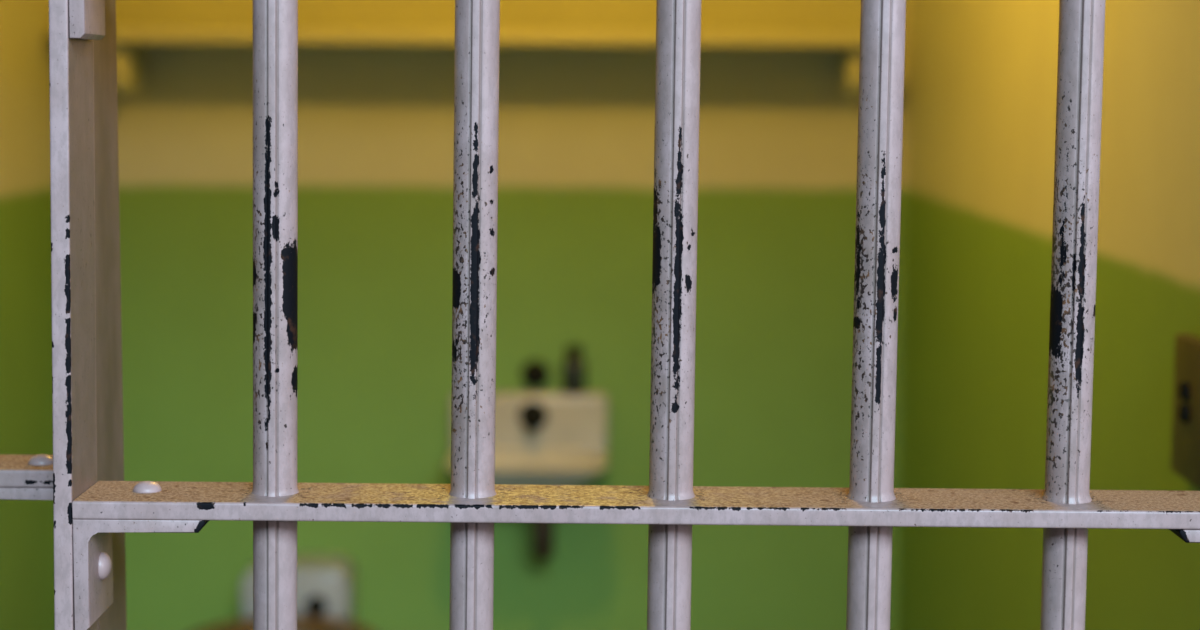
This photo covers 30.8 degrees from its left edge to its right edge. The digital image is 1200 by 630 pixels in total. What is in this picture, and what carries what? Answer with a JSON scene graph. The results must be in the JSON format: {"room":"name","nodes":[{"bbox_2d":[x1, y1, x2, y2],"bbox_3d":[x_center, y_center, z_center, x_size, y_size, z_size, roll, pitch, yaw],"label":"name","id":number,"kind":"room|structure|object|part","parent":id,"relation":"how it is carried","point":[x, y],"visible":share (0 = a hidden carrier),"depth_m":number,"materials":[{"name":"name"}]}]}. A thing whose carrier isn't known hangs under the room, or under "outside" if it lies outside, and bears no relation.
{"room":"prison interior","nodes":[
{"label":"prison interior","id":0,"kind":"room"},
{"bbox_2d":[0,454,52,499],"bbox_3d":[-0.382,0.104,1.495,0.035,0.031,0.087,0,6,0],"label":"crossbar","id":1,"kind":"object","parent":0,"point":[26,477],"depth_m":1.47,"materials":[{"name":"white paint"}]},
{"bbox_2d":[0,0,53,629],"bbox_3d":[-1.027,0.112,2.817,0.120,2.420,2.380,0,6,0],"label":"wall","id":2,"kind":"structure","parent":0,"point":[26,417],"depth_m":3.66,"materials":[{"name":"paint"}]},
{"bbox_2d":[94,0,123,481],"bbox_3d":[-0.325,-0.051,1.479,0.018,0.318,0.087,0,6,0],"label":"metal post","id":3,"kind":"object","parent":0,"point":[109,384],"depth_m":1.48,"materials":[{"name":"grey metal"}]},
{"bbox_2d":[49,0,1199,629],"bbox_3d":[0.051,0.429,1.439,0.823,2.072,0.074,0,6,0],"label":"gate","id":4,"kind":"object","parent":3,"relation":"attached to","point":[87,511],"visible":1,"depth_m":1.38,"materials":[{"name":"grey metal"}]},
{"bbox_2d":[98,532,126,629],"bbox_3d":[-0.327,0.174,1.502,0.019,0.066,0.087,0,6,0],"label":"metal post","id":5,"kind":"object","parent":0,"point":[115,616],"depth_m":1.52,"materials":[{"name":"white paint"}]},
{"bbox_2d":[116,0,909,629],"bbox_3d":[-0.204,-0.012,4.061,1.764,2.420,0.120,0,6,0],"label":"wall","id":6,"kind":"structure","parent":0,"point":[778,128],"depth_m":4.00,"materials":[{"name":"paint"}]},
{"bbox_2d":[116,27,859,93],"bbox_3d":[-0.238,-0.446,3.855,1.412,0.116,0.200,0,6,0],"label":"wall shelf","id":7,"kind":"object","parent":6,"relation":"attached to","point":[131,41],"visible":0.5,"depth_m":3.75,"materials":[{"name":"paint"}]},
{"bbox_2d":[445,391,607,560],"bbox_3d":[-0.130,0.300,3.910,0.288,0.298,0.246,0,6,0],"label":"sink","id":8,"kind":"object","parent":6,"relation":"attached to","point":[542,438],"visible":0.66,"depth_m":3.97,"materials":[{"name":"ceramic"}]},
{"bbox_2d":[445,449,607,484],"bbox_3d":[-0.130,0.292,3.908,0.288,0.078,0.244,0,6,0],"label":"basin","id":9,"kind":"object","parent":8,"relation":"in","point":[512,466],"depth_m":3.82,"materials":[{"name":"ceramic"}]},
{"bbox_3d":[-0.122,0.187,3.946,0.052,0.052,0.062,0,6,0],"label":"spout","id":10,"kind":"part","parent":8,"relation":"part of","materials":[{"name":"metal"}]},
{"bbox_2d":[562,345,585,393],"bbox_3d":[-0.047,0.100,3.988,0.044,0.086,0.044,0,6,0],"label":"bottle","id":11,"kind":"object","parent":8,"relation":"on","point":[574,365],"visible":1,"depth_m":3.97,"materials":[{"name":"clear glass"}]},
{"bbox_2d":[521,360,548,387],"bbox_3d":[-0.119,0.110,3.994,0.052,0.052,0.039,0,6,0],"label":"valve","id":12,"kind":"object","parent":6,"relation":"attached to","point":[535,374],"visible":1,"depth_m":3.98,"materials":[{"name":"metal"}]},
{"bbox_2d":[495,391,607,450],"bbox_3d":[-0.129,0.202,4.000,0.288,0.122,0.045,0,6,0],"label":"backsplash","id":13,"kind":"structure","parent":6,"relation":"attached to","point":[574,421],"depth_m":3.98,"materials":[{"name":"ceramic"}]},
{"bbox_2d":[897,0,1199,629],"bbox_3d":[0.617,0.122,2.817,0.120,2.420,2.380,0,6,0],"label":"wall","id":14,"kind":"structure","parent":0,"point":[981,119],"depth_m":2.85,"materials":[{"name":"paint"}]},
{"bbox_2d":[1171,333,1199,488],"bbox_3d":[0.546,0.089,1.994,0.022,0.132,0.130,0,6,0],"label":"wall plate","id":15,"kind":"object","parent":14,"relation":"attached to","point":[1185,457],"visible":1,"depth_m":2.00,"materials":[{"name":"brown metal"}]},
{"bbox_3d":[-0.010,1.687,0.402,8.000,0.200,7.750,0,6,0],"label":"floor","id":16,"kind":"structure","parent":0,"visible":0},
{"bbox_2d":[196,554,372,629],"bbox_3d":[-0.552,0.849,3.804,0.368,0.755,0.569,0,6,0],"label":"toilet","id":17,"kind":"object","parent":16,"relation":"on","point":[326,583],"visible":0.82,"depth_m":3.92,"materials":[{"name":"ceramic"}]},
{"bbox_3d":[-0.550,0.571,3.709,0.368,0.024,0.438,0,6,0],"label":"seat","id":18,"kind":"part","parent":17,"relation":"part of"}
]}

